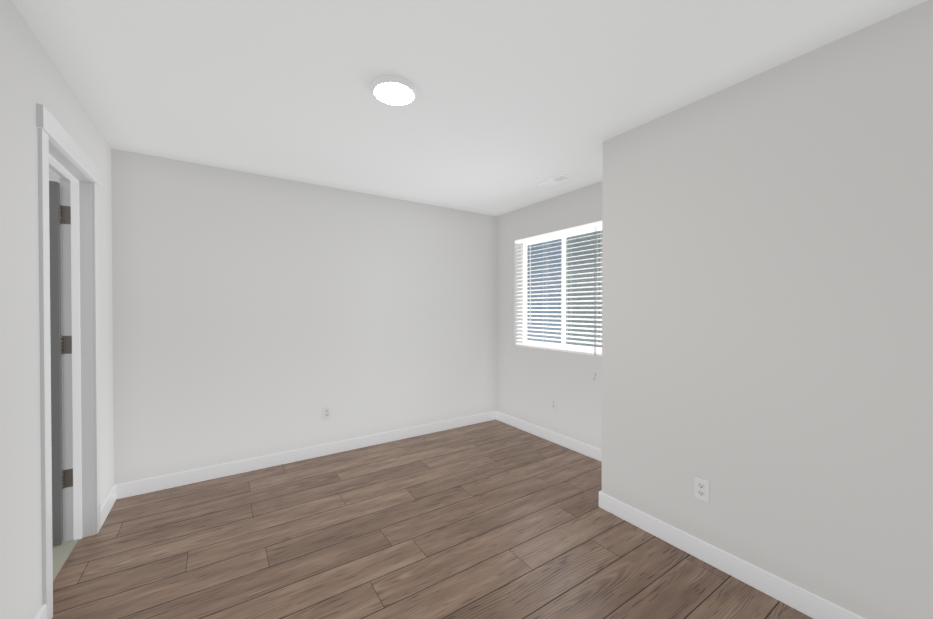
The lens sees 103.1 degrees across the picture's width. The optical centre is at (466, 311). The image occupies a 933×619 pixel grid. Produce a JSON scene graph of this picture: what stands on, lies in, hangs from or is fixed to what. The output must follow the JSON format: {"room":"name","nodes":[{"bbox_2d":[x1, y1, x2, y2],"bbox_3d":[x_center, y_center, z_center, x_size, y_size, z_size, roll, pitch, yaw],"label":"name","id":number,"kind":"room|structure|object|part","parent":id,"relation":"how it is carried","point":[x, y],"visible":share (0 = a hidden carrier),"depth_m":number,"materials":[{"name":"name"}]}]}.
{"room":"empty bedroom","nodes":[
{"label":"empty bedroom","id":0,"kind":"room"},
{"bbox_2d":[49,171,58,182],"bbox_3d":[-3.536,0.086,2.785,1.314,2.440,0.120,0,1,-34],"label":"wall","id":1,"kind":"structure","parent":0,"point":[52,177],"depth_m":2.89,"materials":[{"name":"paint"}]},
{"bbox_2d":[0,0,113,618],"bbox_3d":[-1.355,0.102,0.812,0.120,2.440,4.395,0,1,-34],"label":"wall","id":2,"kind":"structure","parent":0,"point":[31,76],"depth_m":1.42,"materials":[{"name":"paint"}]},
{"bbox_2d":[34,604,46,618],"bbox_3d":[-0.949,1.275,0.336,0.014,0.102,2.895,0,1,-34],"label":"baseboard","id":3,"kind":"structure","parent":2,"relation":"attached to","point":[42,613],"depth_m":1.51,"materials":[{"name":"white paint"}]},
{"bbox_2d":[49,181,72,546],"bbox_3d":[-2.547,0.290,1.893,0.747,2.022,0.169,0,1,-34],"label":"door","id":4,"kind":"structure","parent":2,"relation":"in","point":[56,363],"depth_m":2.06,"materials":[{"name":"grey paint"}]},
{"bbox_3d":[-2.266,0.200,2.093,0.057,1.611,0.043,0,1,-34],"label":"door jamb hinges","id":5,"kind":"part","parent":4,"relation":"part of","materials":[{"name":"black metal"}]},
{"bbox_2d":[36,104,100,618],"bbox_3d":[-2.044,0.230,1.844,0.160,2.167,0.869,0,1,-34],"label":"door frame","id":6,"kind":"structure","parent":2,"relation":"in","point":[78,361],"depth_m":2.11,"materials":[{"name":"white paint"}]},
{"bbox_2d":[101,485,115,526],"bbox_3d":[-2.334,1.258,2.408,0.014,0.102,0.401,0,1,-34],"label":"baseboard","id":7,"kind":"structure","parent":2,"relation":"attached to","point":[108,503],"depth_m":2.40,"materials":[{"name":"white paint"}]},
{"bbox_2d":[52,539,78,581],"bbox_3d":[-2.617,1.345,1.474,1.372,0.064,3.100,0,1,-34],"label":"floor","id":8,"kind":"structure","parent":0,"point":[62,552],"depth_m":2.00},
{"bbox_2d":[111,148,495,484],"bbox_3d":[-1.014,0.079,3.611,3.557,2.440,0.120,0,1,-34],"label":"wall","id":9,"kind":"structure","parent":0,"point":[256,315],"depth_m":3.15,"materials":[{"name":"paint"}]},
{"bbox_2d":[114,411,495,498],"bbox_3d":[-1.048,1.249,3.518,3.387,0.102,0.014,0,1,-34],"label":"baseboard","id":10,"kind":"structure","parent":9,"relation":"attached to","point":[139,487],"depth_m":3.15,"materials":[{"name":"white paint"}]},
{"bbox_2d":[323,406,330,419],"bbox_3d":[-1.271,0.917,3.370,0.070,0.114,0.007,0,1,-34],"label":"electrical outlet","id":11,"kind":"object","parent":9,"relation":"attached to","point":[326,412],"visible":1,"depth_m":3.37,"materials":[{"name":"white plastic"}]},
{"bbox_2d":[52,420,812,618],"bbox_3d":[0.077,1.344,1.780,3.449,0.060,4.155,0,1,-34],"label":"floor","id":12,"kind":"structure","parent":0,"point":[494,519],"depth_m":2.04,"materials":[{"name":"brown wood"}]},
{"bbox_2d":[12,0,926,215],"bbox_3d":[-0.671,-1.185,1.689,5.111,0.120,5.110,0,1,-34],"label":"ceiling","id":13,"kind":"structure","parent":0,"point":[512,105],"depth_m":1.75,"materials":[{"name":"paint"}]},
{"bbox_2d":[371,75,416,105],"bbox_3d":[-0.365,-1.111,1.870,0.224,0.032,0.224,0,1,-34],"label":"ceiling light","id":14,"kind":"object","parent":13,"relation":"in","point":[394,90],"visible":1,"depth_m":1.84,"materials":[{"name":"white"}]},
{"bbox_2d":[537,174,572,186],"bbox_3d":[0.763,-1.133,3.207,0.138,0.010,0.292,0,1,-34],"label":"ceiling vent","id":15,"kind":"object","parent":13,"relation":"in","point":[555,180],"visible":1,"depth_m":3.19,"materials":[{"name":"white metal"}]},
{"bbox_2d":[496,181,601,449],"bbox_3d":[0.970,0.078,3.690,0.170,2.440,1.953,0,1,-34],"label":"wall","id":16,"kind":"structure","parent":0,"point":[531,381],"depth_m":3.82,"materials":[{"name":"paint"}]},
{"bbox_2d":[496,411,601,461],"bbox_3d":[0.893,1.248,3.649,0.014,0.102,1.925,0,1,-34],"label":"baseboard","id":17,"kind":"structure","parent":16,"relation":"attached to","point":[574,445],"depth_m":3.69,"materials":[{"name":"white paint"}]},
{"bbox_2d":[551,397,556,409],"bbox_3d":[0.870,0.915,3.687,0.007,0.114,0.070,0,1,-34],"label":"outlet","id":18,"kind":"object","parent":16,"relation":"attached to","point":[553,403],"visible":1,"depth_m":3.69,"materials":[{"name":"white plastic"}]},
{"bbox_2d":[515,221,601,377],"bbox_3d":[0.936,-0.094,3.734,0.168,1.416,1.189,0,1,-34],"label":"window blinds","id":19,"kind":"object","parent":16,"relation":"in","point":[564,234],"depth_m":3.67,"materials":[{"name":"white plastic"}]},
{"bbox_3d":[1.000,-0.210,3.770,0.015,1.105,1.100,0,1,-34],"label":"glass","id":20,"kind":"part","parent":19,"relation":"part of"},
{"bbox_2d":[602,0,932,618],"bbox_3d":[1.889,0.095,1.734,0.815,2.440,2.322,0,1,-34],"label":"wall","id":21,"kind":"structure","parent":0,"point":[767,304],"depth_m":1.66,"materials":[{"name":"paint"}]},
{"bbox_2d":[694,477,708,502],"bbox_3d":[1.247,0.942,1.963,0.007,0.114,0.070,0,1,-34],"label":"electrical outlet","id":22,"kind":"object","parent":21,"relation":"attached to","point":[701,489],"visible":1,"depth_m":1.96,"materials":[{"name":"white plastic"}]},
{"bbox_2d":[600,492,865,618],"bbox_3d":[1.512,1.265,1.563,0.014,0.102,2.202,0,1,-34],"label":"baseboard","id":23,"kind":"structure","parent":21,"relation":"attached to","point":[806,602],"depth_m":1.83,"materials":[{"name":"white paint"}]},
{"label":"outside","id":24,"kind":"structure","parent":0,"visible":0},
{"bbox_2d":[527,231,601,346],"bbox_3d":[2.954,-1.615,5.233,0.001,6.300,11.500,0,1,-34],"label":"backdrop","id":25,"kind":"structure","parent":24,"point":[549,254],"depth_m":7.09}
]}

